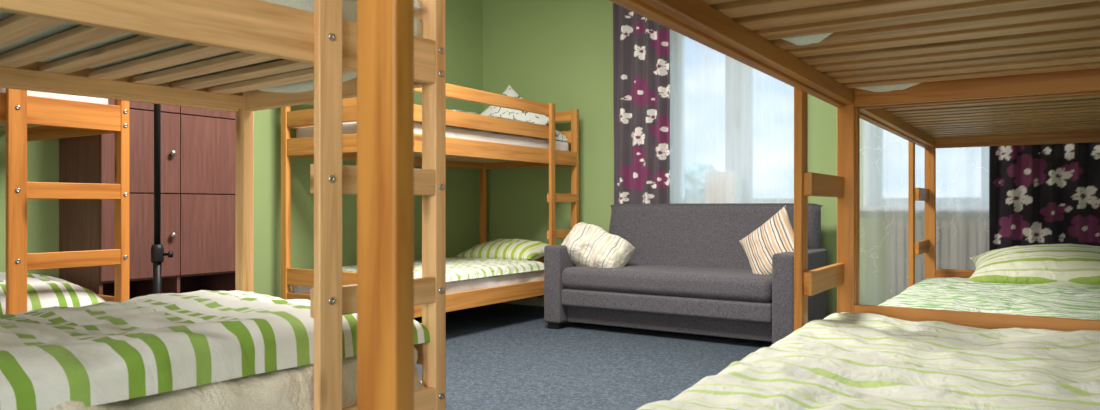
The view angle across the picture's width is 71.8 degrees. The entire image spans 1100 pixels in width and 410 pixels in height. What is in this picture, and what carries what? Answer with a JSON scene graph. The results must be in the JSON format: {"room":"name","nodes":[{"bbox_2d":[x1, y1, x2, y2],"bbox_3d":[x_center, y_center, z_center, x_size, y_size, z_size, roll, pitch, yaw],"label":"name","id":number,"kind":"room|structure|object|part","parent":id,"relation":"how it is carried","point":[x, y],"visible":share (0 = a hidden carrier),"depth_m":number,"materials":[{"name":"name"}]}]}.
{"room":"dormitory","nodes":[
{"label":"dormitory","id":0,"kind":"room"},
{"bbox_2d":[0,0,482,297],"bbox_3d":[-3.068,-0.525,3.292,0.300,2.750,9.150,0,0,33],"label":"wall","id":1,"kind":"structure","parent":0,"point":[464,18],"depth_m":5.11,"materials":[{"name":"green paint"}]},
{"bbox_2d":[414,303,771,409],"bbox_3d":[-0.549,0.910,1.644,6.320,0.120,9.150,0,0,33],"label":"floor","id":2,"kind":"structure","parent":0,"point":[500,356],"depth_m":4.18,"materials":[{"name":"carpet"}]},
{"bbox_2d":[0,88,128,313],"bbox_3d":[-2.768,0.040,2.656,1.013,1.620,2.070,0,0,32],"label":"bunk bed","id":3,"kind":"object","parent":2,"relation":"on","point":[24,118],"visible":0.48,"depth_m":3.04,"materials":[{"name":"orange wood"}]},
{"bbox_2d":[0,88,107,103],"bbox_3d":[-2.777,-0.451,2.662,0.907,0.125,1.956,0,0,32],"label":"mattress","id":4,"kind":"object","parent":3,"relation":"on","point":[2,90],"visible":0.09,"depth_m":3.10,"materials":[{"name":"white fabric"}]},
{"bbox_3d":[-2.374,-0.373,2.408,0.026,0.110,1.994,0,0,32],"label":"rail","id":5,"kind":"part","parent":3,"relation":"part of","materials":[{"name":"orange wood"}]},
{"bbox_3d":[-2.236,-0.373,3.522,0.872,0.110,0.026,0,0,32],"label":"rail","id":6,"kind":"part","parent":3,"relation":"part of","materials":[{"name":"orange wood"}]},
{"bbox_3d":[-2.236,0.448,3.522,0.872,0.105,0.026,0,0,32],"label":"rail","id":7,"kind":"part","parent":3,"relation":"part of","materials":[{"name":"orange wood"}]},
{"bbox_3d":[-1.844,0.040,3.275,0.054,1.620,0.038,0,0,32],"label":"post","id":8,"kind":"part","parent":3,"relation":"part of","materials":[{"name":"orange wood"}]},
{"bbox_3d":[-2.778,0.522,2.662,0.907,0.134,1.956,0,0,32],"label":"mattress","id":9,"kind":"object","parent":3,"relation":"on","visible":0},
{"bbox_2d":[0,272,105,314],"bbox_3d":[-2.457,0.369,3.093,0.846,0.177,0.935,0,0,32],"label":"pillow","id":10,"kind":"object","parent":9,"relation":"on","point":[43,291],"visible":0.45,"depth_m":3.11,"materials":[{"name":"fabric"}]},
{"bbox_2d":[59,99,234,298],"bbox_3d":[-2.097,-0.081,4.087,0.451,1.862,0.808,0,0,33],"label":"tall cabinet","id":11,"kind":"object","parent":2,"relation":"on","point":[198,144],"visible":0.28,"depth_m":3.94,"materials":[{"name":"laminate"}]},
{"bbox_3d":[-2.332,-0.070,3.774,0.400,1.840,0.018,0,0,33],"label":"panel","id":12,"kind":"part","parent":11,"relation":"part of","materials":[{"name":"laminate"}]},
{"bbox_2d":[103,276,176,283],"bbox_3d":[-2.222,0.366,3.936,0.392,0.018,0.373,0,0,33],"label":"shelf","id":13,"kind":"object","parent":11,"relation":"attached to","point":[106,279],"depth_m":3.81,"materials":[{"name":"laminate"}]},
{"bbox_3d":[-2.052,-0.274,3.819,0.018,0.413,0.396,0,0,33],"label":"door","id":14,"kind":"part","parent":11,"relation":"part of","materials":[{"name":"laminate"}]},
{"bbox_3d":[-2.052,0.151,3.819,0.018,0.424,0.396,0,0,33],"label":"door","id":15,"kind":"part","parent":11,"relation":"part of","materials":[{"name":"laminate"}]},
{"bbox_3d":[-2.052,-0.737,3.819,0.018,0.502,0.396,0,0,33],"label":"door","id":16,"kind":"part","parent":11,"relation":"part of","materials":[{"name":"laminate"}]},
{"bbox_3d":[-2.282,-0.070,4.209,0.008,1.840,0.764,0,0,33],"label":"panel","id":17,"kind":"part","parent":11,"relation":"part of","materials":[{"name":"brown wood"}]},
{"bbox_2d":[129,108,176,113],"bbox_3d":[-2.222,-0.484,3.936,0.392,0.018,0.373,0,0,33],"label":"shelf","id":18,"kind":"object","parent":11,"relation":"attached to","point":[131,110],"depth_m":3.85,"materials":[{"name":"laminate"}]},
{"bbox_2d":[129,193,176,193],"bbox_3d":[-2.222,-0.064,3.936,0.392,0.018,0.373,0,0,33],"label":"shelf","id":19,"kind":"object","parent":11,"relation":"attached to","point":[129,193],"depth_m":3.86,"materials":[{"name":"laminate"}]},
{"bbox_3d":[-1.950,-0.274,3.929,0.032,0.032,0.032,0,0,33],"label":"knob","id":20,"kind":"part","parent":11,"relation":"part of","materials":[{"name":"metal"}]},
{"bbox_3d":[-1.950,0.151,3.929,0.032,0.032,0.032,0,0,33],"label":"knob","id":21,"kind":"part","parent":11,"relation":"part of","materials":[{"name":"metal"}]},
{"bbox_3d":[-1.833,-0.737,4.154,0.018,0.502,0.396,0,0,33],"label":"door","id":22,"kind":"part","parent":11,"relation":"part of","materials":[{"name":"laminate"}]},
{"bbox_2d":[180,114,234,119],"bbox_3d":[-2.008,-0.484,4.263,0.392,0.018,0.373,0,0,33],"label":"shelf","id":23,"kind":"object","parent":11,"relation":"attached to","point":[182,116],"depth_m":4.11,"materials":[{"name":"laminate"}]},
{"bbox_2d":[180,193,234,194],"bbox_3d":[-2.008,-0.064,4.263,0.392,0.018,0.373,0,0,33],"label":"shelf","id":24,"kind":"object","parent":11,"relation":"attached to","point":[180,193],"depth_m":4.12,"materials":[{"name":"laminate"}]},
{"bbox_2d":[180,271,234,276],"bbox_3d":[-2.008,0.366,4.263,0.392,0.018,0.373,0,0,33],"label":"shelf","id":25,"kind":"object","parent":11,"relation":"attached to","point":[182,273],"depth_m":4.10,"materials":[{"name":"laminate"}]},
{"bbox_3d":[-1.833,-0.274,4.154,0.018,0.413,0.396,0,0,33],"label":"door","id":26,"kind":"part","parent":11,"relation":"part of","materials":[{"name":"laminate"}]},
{"bbox_3d":[-1.833,0.151,4.154,0.018,0.424,0.396,0,0,33],"label":"door","id":27,"kind":"part","parent":11,"relation":"part of","materials":[{"name":"laminate"}]},
{"bbox_3d":[-1.904,-0.070,4.428,0.400,1.840,0.018,0,0,33],"label":"panel","id":28,"kind":"part","parent":11,"relation":"part of","materials":[{"name":"laminate"}]},
{"bbox_2d":[151,104,172,293],"bbox_3d":[-1.740,-0.200,3.368,0.180,2.100,0.180,0,0,33],"label":"pole stand","id":29,"kind":"object","parent":2,"relation":"on","point":[157,250],"visible":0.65,"depth_m":3.36,"materials":[{"name":"black metal"}]},
{"bbox_3d":[-1.698,0.215,3.376,0.040,0.028,0.028,0,0,-12],"label":"knob","id":30,"kind":"part","parent":29,"relation":"part of","materials":[{"name":"plastic"}]},
{"bbox_2d":[0,0,445,409],"bbox_3d":[-1.288,0.040,1.477,1.013,1.620,2.070,0,0,38],"label":"bunk bed","id":31,"kind":"object","parent":2,"relation":"on","point":[320,39],"visible":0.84,"depth_m":1.82,"materials":[{"name":"brown wood"}]},
{"bbox_3d":[-1.672,-0.373,1.779,0.026,0.110,1.994,0,0,38],"label":"rail","id":32,"kind":"part","parent":31,"relation":"part of","materials":[{"name":"brown wood"}]},
{"bbox_2d":[0,0,421,92],"bbox_3d":[-1.280,-0.431,1.507,0.914,0.166,1.984,0,0,38],"label":"mattress","id":33,"kind":"object","parent":31,"relation":"on","point":[349,7],"visible":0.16,"depth_m":1.89,"materials":[{"name":"white fabric"}]},
{"bbox_2d":[414,0,421,10],"bbox_3d":[-1.207,-0.576,1.549,0.912,0.142,1.732,0,0,38],"label":"duvet","id":34,"kind":"object","parent":33,"relation":"on","point":[417,6],"visible":0.03,"depth_m":1.94,"materials":[{"name":"white fabric"}]},
{"bbox_3d":[-0.922,-0.373,1.189,0.026,0.110,1.994,0,0,38],"label":"rail","id":35,"kind":"part","parent":31,"relation":"part of","materials":[{"name":"brown wood"}]},
{"bbox_2d":[48,346,424,409],"bbox_3d":[-1.296,0.413,1.486,0.989,0.192,2.015,0,0,38],"label":"mattress","id":36,"kind":"object","parent":31,"relation":"on","point":[292,388],"visible":0.12,"depth_m":1.60,"materials":[{"name":"beige fabric"}]},
{"bbox_2d":[0,290,429,409],"bbox_3d":[-1.284,0.286,1.493,0.936,0.136,1.989,0,0,38],"label":"duvet","id":37,"kind":"object","parent":36,"relation":"on","point":[102,352],"visible":0.74,"depth_m":1.54,"materials":[{"name":"white fabric"}]},
{"bbox_3d":[-1.033,0.040,2.569,0.054,1.620,0.038,0,0,38],"label":"post","id":38,"kind":"part","parent":31,"relation":"part of","materials":[{"name":"brown wood"}]},
{"bbox_3d":[-0.669,-0.373,2.283,0.872,0.110,0.026,0,0,38],"label":"rail","id":39,"kind":"part","parent":31,"relation":"part of","materials":[{"name":"brown wood"}]},
{"bbox_3d":[-0.922,0.525,1.189,0.026,0.110,1.994,0,0,38],"label":"rail","id":40,"kind":"part","parent":31,"relation":"part of","materials":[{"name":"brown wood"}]},
{"bbox_3d":[-0.669,0.367,2.283,0.872,0.105,0.026,0,0,38],"label":"rail","id":41,"kind":"part","parent":31,"relation":"part of","materials":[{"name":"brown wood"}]},
{"bbox_3d":[-0.669,-0.551,2.283,0.872,0.098,0.026,0,0,38],"label":"rail","id":42,"kind":"part","parent":31,"relation":"part of","materials":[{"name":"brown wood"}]},
{"bbox_3d":[-0.305,0.040,1.996,0.054,1.620,0.038,0,0,38],"label":"post","id":43,"kind":"part","parent":31,"relation":"part of","materials":[{"name":"brown wood"}]},
{"bbox_2d":[281,83,578,317],"bbox_3d":[-0.736,0.040,5.447,1.013,1.620,2.070,0,0,33],"label":"bunk bed","id":44,"kind":"object","parent":2,"relation":"on","point":[460,153],"visible":0.42,"depth_m":5.12,"materials":[{"name":"brown wood"}]},
{"bbox_3d":[-1.689,0.040,4.857,0.054,1.620,0.038,0,0,33],"label":"post","id":45,"kind":"part","parent":44,"relation":"part of","materials":[{"name":"brown wood"}]},
{"bbox_3d":[-1.302,0.605,4.603,0.872,0.110,0.026,0,0,33],"label":"rail","id":46,"kind":"part","parent":44,"relation":"part of","materials":[{"name":"brown wood"}]},
{"bbox_3d":[-1.145,-0.551,5.715,0.026,0.098,1.994,0,0,33],"label":"guard rail","id":47,"kind":"part","parent":44,"relation":"part of","materials":[{"name":"brown wood"}]},
{"bbox_3d":[-1.302,0.448,4.603,0.872,0.105,0.026,0,0,33],"label":"rail","id":48,"kind":"part","parent":44,"relation":"part of","materials":[{"name":"brown wood"}]},
{"bbox_3d":[-1.302,-0.551,4.603,0.872,0.098,0.026,0,0,33],"label":"rail","id":49,"kind":"part","parent":44,"relation":"part of","materials":[{"name":"brown wood"}]},
{"bbox_3d":[-1.302,-0.373,4.603,0.872,0.110,0.026,0,0,33],"label":"rail","id":50,"kind":"part","parent":44,"relation":"part of","materials":[{"name":"brown wood"}]},
{"bbox_3d":[-1.145,-0.721,5.715,0.026,0.082,1.994,0,0,33],"label":"guard rail","id":51,"kind":"part","parent":44,"relation":"part of","materials":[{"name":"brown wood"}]},
{"bbox_3d":[-1.145,-0.373,5.715,0.026,0.110,1.994,0,0,33],"label":"rail","id":52,"kind":"part","parent":44,"relation":"part of","materials":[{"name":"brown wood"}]},
{"bbox_2d":[292,270,543,293],"bbox_3d":[-0.747,0.523,5.454,0.932,0.132,1.975,0,0,33],"label":"mattress","id":53,"kind":"object","parent":44,"relation":"on","point":[508,279],"visible":0.16,"depth_m":5.11,"materials":[{"name":"white fabric"}]},
{"bbox_2d":[342,257,543,281],"bbox_3d":[-0.775,0.436,5.369,0.928,0.076,1.508,0,0,33],"label":"duvet","id":54,"kind":"object","parent":53,"relation":"on","point":[457,268],"visible":0.52,"depth_m":5.22,"materials":[{"name":"white fabric"}]},
{"bbox_2d":[456,238,548,259],"bbox_3d":[-0.335,0.359,6.027,0.680,0.199,0.456,0,0,29],"label":"pillow","id":55,"kind":"object","parent":54,"relation":"on","point":[514,249],"visible":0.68,"depth_m":5.88,"materials":[{"name":"green fabric"}]},
{"bbox_2d":[296,121,568,150],"bbox_3d":[-0.746,-0.451,5.453,0.908,0.124,1.927,0,0,33],"label":"mattress","id":56,"kind":"object","parent":44,"relation":"on","point":[348,128],"visible":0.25,"depth_m":5.06,"materials":[{"name":"white fabric"}]},
{"bbox_2d":[342,109,567,140],"bbox_3d":[-0.684,-0.578,5.514,0.874,0.138,1.709,0,0,33],"label":"duvet","id":57,"kind":"object","parent":56,"relation":"on","point":[559,136],"visible":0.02,"depth_m":5.65,"materials":[{"name":"white fabric"}]},
{"bbox_2d":[480,85,548,124],"bbox_3d":[-0.302,-0.695,6.113,0.618,0.602,0.231,0,0,27],"label":"pillow","id":58,"kind":"object","parent":56,"relation":"on","point":[496,111],"visible":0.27,"depth_m":6.06,"materials":[{"name":"white fabric"}]},
{"bbox_3d":[-0.346,0.605,5.192,0.026,0.110,1.994,0,0,33],"label":"rail","id":59,"kind":"part","parent":44,"relation":"part of","materials":[{"name":"brown wood"}]},
{"bbox_3d":[-0.441,-0.721,5.048,0.026,0.082,1.648,0,0,33],"label":"guard rail","id":60,"kind":"part","parent":44,"relation":"part of","materials":[{"name":"brown wood"}]},
{"bbox_3d":[-0.441,-0.551,5.048,0.026,0.098,1.648,0,0,33],"label":"guard rail","id":61,"kind":"part","parent":44,"relation":"part of","materials":[{"name":"brown wood"}]},
{"bbox_3d":[-0.577,0.040,6.557,0.054,1.620,0.038,0,0,33],"label":"post","id":62,"kind":"part","parent":44,"relation":"part of","materials":[{"name":"brown wood"}]},
{"bbox_3d":[-0.346,-0.373,5.192,0.026,0.110,1.994,0,0,33],"label":"rail","id":63,"kind":"part","parent":44,"relation":"part of","materials":[{"name":"brown wood"}]},
{"bbox_3d":[-0.189,-0.373,6.304,0.872,0.110,0.026,0,0,33],"label":"rail","id":64,"kind":"part","parent":44,"relation":"part of","materials":[{"name":"brown wood"}]},
{"bbox_3d":[-0.189,0.448,6.304,0.872,0.105,0.026,0,0,33],"label":"rail","id":65,"kind":"part","parent":44,"relation":"part of","materials":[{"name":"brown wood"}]},
{"bbox_3d":[-0.189,-0.721,6.304,0.872,0.082,0.026,0,0,33],"label":"rail","id":66,"kind":"part","parent":44,"relation":"part of","materials":[{"name":"brown wood"}]},
{"bbox_3d":[-0.189,-0.551,6.304,0.872,0.098,0.026,0,0,33],"label":"rail","id":67,"kind":"part","parent":44,"relation":"part of","materials":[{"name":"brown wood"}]},
{"bbox_3d":[0.198,0.040,6.050,0.054,1.620,0.038,0,0,33],"label":"post","id":68,"kind":"part","parent":44,"relation":"part of","materials":[{"name":"brown wood"}]},
{"bbox_2d":[544,203,826,343],"bbox_3d":[0.891,0.416,5.127,1.730,0.868,0.795,0,0,34],"label":"sofa","id":69,"kind":"object","parent":2,"relation":"on","point":[689,271],"visible":0.76,"depth_m":5.02,"materials":[{"name":"fabric"}]},
{"bbox_3d":[0.215,0.542,5.550,0.135,0.535,0.750,0,0,34],"label":"armrest","id":70,"kind":"part","parent":69,"relation":"part of","materials":[{"name":"grey fabric"}]},
{"bbox_2d":[561,222,634,267],"bbox_3d":[0.326,0.317,5.356,0.496,0.400,0.354,0,0,34],"label":"cushion","id":71,"kind":"object","parent":69,"relation":"on","point":[588,245],"visible":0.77,"depth_m":5.24,"materials":[{"name":"beige fabric"}]},
{"bbox_2d":[562,264,771,301],"bbox_3d":[0.837,0.492,5.045,1.456,0.145,0.600,0,0,34],"label":"seat cushion","id":72,"kind":"object","parent":69,"relation":"on","point":[673,282],"depth_m":4.82,"materials":[{"name":"grey fabric"}]},
{"bbox_3d":[0.840,0.626,5.050,1.456,0.117,0.588,0,0,34],"label":"panel","id":73,"kind":"part","parent":69,"relation":"part of","materials":[{"name":"grey fabric"}]},
{"bbox_3d":[0.903,0.733,5.145,1.458,0.145,0.640,0,0,34],"label":"panel","id":74,"kind":"part","parent":69,"relation":"part of","materials":[{"name":"grey fabric"}]},
{"bbox_3d":[1.078,0.266,5.321,1.555,0.568,0.264,0,0,34],"label":"backrest","id":75,"kind":"part","parent":69,"relation":"part of","materials":[{"name":"grey fabric"}]},
{"bbox_2d":[739,205,793,274],"bbox_3d":[1.379,0.260,4.738,0.210,0.532,0.562,0,0,-26],"label":"cushion","id":76,"kind":"object","parent":69,"relation":"on","point":[776,235],"visible":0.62,"depth_m":4.69,"materials":[{"name":"fabric"}]},
{"bbox_3d":[1.542,0.542,4.665,0.135,0.535,0.750,0,0,34],"label":"armrest","id":77,"kind":"part","parent":69,"relation":"part of","materials":[{"name":"grey fabric"}]},
{"bbox_2d":[357,0,1099,409],"bbox_3d":[0.775,0.040,1.352,1.013,1.620,2.070,0,0,33],"label":"bunk bed","id":78,"kind":"object","parent":2,"relation":"on","point":[957,49],"visible":0.8,"depth_m":1.54,"materials":[{"name":"orange wood"}]},
{"bbox_3d":[-0.161,0.040,0.745,0.054,1.620,0.028,0,0,33],"label":"post","id":79,"kind":"part","parent":78,"relation":"part of","materials":[{"name":"orange wood"}]},
{"bbox_3d":[0.386,-0.373,1.607,0.026,0.110,2.014,0,0,33],"label":"rail","id":80,"kind":"part","parent":78,"relation":"part of","materials":[{"name":"orange wood"}]},
{"bbox_3d":[0.957,0.040,2.454,0.054,1.620,0.028,0,0,33],"label":"post","id":81,"kind":"part","parent":78,"relation":"part of","materials":[{"name":"orange wood"}]},
{"bbox_2d":[783,32,921,91],"bbox_3d":[0.789,-0.433,1.352,0.907,0.161,1.972,0,0,33],"label":"mattress","id":82,"kind":"object","parent":78,"relation":"on","point":[802,40],"visible":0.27,"depth_m":1.68,"materials":[{"name":"white fabric"}]},
{"bbox_3d":[1.341,0.367,2.196,0.872,0.105,0.026,0,0,33],"label":"rail","id":83,"kind":"part","parent":78,"relation":"part of","materials":[{"name":"orange wood"}]},
{"bbox_3d":[1.341,-0.353,2.196,0.872,0.070,0.026,0,0,33],"label":"rail","id":84,"kind":"part","parent":78,"relation":"part of","materials":[{"name":"orange wood"}]},
{"bbox_3d":[0.785,0.452,1.346,0.908,0.114,1.958,0,0,33],"label":"mattress","id":85,"kind":"object","parent":78,"relation":"on","visible":0},
{"bbox_2d":[636,312,1099,409],"bbox_3d":[0.770,0.373,1.372,1.011,0.162,1.967,0,0,33],"label":"duvet","id":86,"kind":"object","parent":85,"relation":"on","point":[844,360],"visible":1,"depth_m":1.45,"materials":[{"name":"beige fabric"}]},
{"bbox_2d":[856,91,1099,303],"bbox_3d":[1.924,0.040,3.109,1.013,1.620,2.070,0,0,33],"label":"bunk bed","id":87,"kind":"object","parent":2,"relation":"on","point":[1074,117],"visible":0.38,"depth_m":3.47,"materials":[{"name":"orange wood"}]},
{"bbox_3d":[0.989,0.040,2.502,0.054,1.620,0.030,0,0,33],"label":"post","id":88,"kind":"part","parent":87,"relation":"part of","materials":[{"name":"orange wood"}]},
{"bbox_3d":[1.535,-0.373,3.363,0.026,0.110,2.010,0,0,33],"label":"rail","id":89,"kind":"part","parent":87,"relation":"part of","materials":[{"name":"orange wood"}]},
{"bbox_3d":[2.106,0.040,4.209,0.054,1.620,0.030,0,0,33],"label":"post","id":90,"kind":"part","parent":87,"relation":"part of","materials":[{"name":"orange wood"}]},
{"bbox_3d":[2.491,0.398,3.952,0.872,0.105,0.026,0,0,33],"label":"rail","id":91,"kind":"part","parent":87,"relation":"part of","materials":[{"name":"orange wood"}]},
{"bbox_3d":[1.378,-0.353,2.252,0.872,0.070,0.026,0,0,33],"label":"rail","id":92,"kind":"part","parent":87,"relation":"part of","materials":[{"name":"orange wood"}]},
{"bbox_3d":[2.491,-0.353,3.952,0.872,0.070,0.026,0,0,33],"label":"rail","id":93,"kind":"part","parent":87,"relation":"part of","materials":[{"name":"orange wood"}]},
{"bbox_3d":[1.935,0.487,3.102,0.907,0.104,1.956,0,0,33],"label":"mattress","id":94,"kind":"object","parent":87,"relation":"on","visible":0},
{"bbox_2d":[878,277,1099,319],"bbox_3d":[1.958,0.400,3.154,0.973,0.077,1.806,0,0,33],"label":"duvet","id":95,"kind":"object","parent":94,"relation":"on","point":[940,293],"visible":0.59,"depth_m":3.01,"materials":[{"name":"green fabric"}]},
{"bbox_2d":[966,244,1099,287],"bbox_3d":[2.437,0.304,3.688,0.724,0.241,0.493,0,0,31],"label":"pillow","id":96,"kind":"object","parent":94,"relation":"on","point":[1042,264],"visible":0.7,"depth_m":3.57,"materials":[{"name":"green fabric"}]},
{"bbox_2d":[483,0,836,315],"bbox_3d":[1.874,-0.525,5.347,5.720,2.750,0.300,0,0,33],"label":"wall","id":97,"kind":"structure","parent":0,"point":[558,52],"depth_m":6.32,"materials":[{"name":"green paint"}]},
{"bbox_2d":[502,297,543,306],"bbox_3d":[1.794,0.815,5.211,5.705,0.070,0.015,0,0,33],"label":"baseboard","id":98,"kind":"structure","parent":97,"relation":"attached to","point":[531,301],"depth_m":6.49,"materials":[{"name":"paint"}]},
{"bbox_2d":[671,31,793,203],"bbox_3d":[1.379,-0.750,5.632,1.082,1.500,0.235,0,0,33],"label":"window","id":99,"kind":"structure","parent":97,"relation":"in","point":[676,57],"depth_m":5.94,"materials":[{"name":"paint"}]},
{"bbox_3d":[1.962,-1.696,5.008,3.900,0.038,0.170,0,0,33],"label":"curtain rod","id":100,"kind":"object","parent":97,"relation":"attached to","visible":0},
{"bbox_2d":[613,3,669,203],"bbox_3d":[0.689,-0.438,5.751,0.480,2.495,0.083,0,0,33],"label":"curtain","id":101,"kind":"object","parent":100,"relation":"hanging from","point":[641,45],"visible":0.57,"depth_m":5.76,"materials":[{"name":"fabric"}]},
{"bbox_2d":[670,29,780,203],"bbox_3d":[1.278,-0.438,5.432,1.030,2.495,0.024,0,0,33],"label":"sheer curtain","id":102,"kind":"object","parent":100,"relation":"hanging from","point":[748,134],"visible":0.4,"depth_m":5.44,"materials":[{"name":"fabric"}]},
{"bbox_2d":[860,118,988,304],"bbox_3d":[2.688,-0.438,4.509,1.640,2.495,0.028,0,0,33],"label":"sheer curtain","id":103,"kind":"object","parent":100,"relation":"hanging from","point":[962,174],"visible":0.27,"depth_m":4.80,"materials":[{"name":"fabric"}]},
{"bbox_2d":[989,142,1099,250],"bbox_3d":[2.952,-0.437,4.271,0.838,2.495,0.081,0,0,34],"label":"curtain","id":104,"kind":"object","parent":100,"relation":"hanging from","point":[1044,193],"visible":0.3,"depth_m":4.36,"materials":[{"name":"fabric"}]},
{"bbox_3d":[1.341,0.018,5.573,1.180,0.035,0.245,0,0,33],"label":"trim","id":105,"kind":"structure","parent":97,"relation":"attached to","visible":0},
{"bbox_2d":[714,171,734,202],"bbox_3d":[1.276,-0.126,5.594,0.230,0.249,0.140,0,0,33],"label":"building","id":106,"kind":"structure","parent":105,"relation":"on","point":[724,182],"depth_m":5.52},
{"label":"outside","id":107,"kind":"structure","parent":0,"visible":0},
{"bbox_3d":[31.535,3.950,139.505,340.000,0.200,252.000,0,0,33],"label":"trim","id":108,"kind":"structure","parent":107,"visible":0},
{"bbox_2d":[685,162,718,198],"bbox_3d":[10.749,0.351,54.962,4.141,6.998,4.140,0,0,33],"label":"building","id":109,"kind":"structure","parent":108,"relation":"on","point":[689,167],"depth_m":53.58,"materials":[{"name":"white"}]}
]}

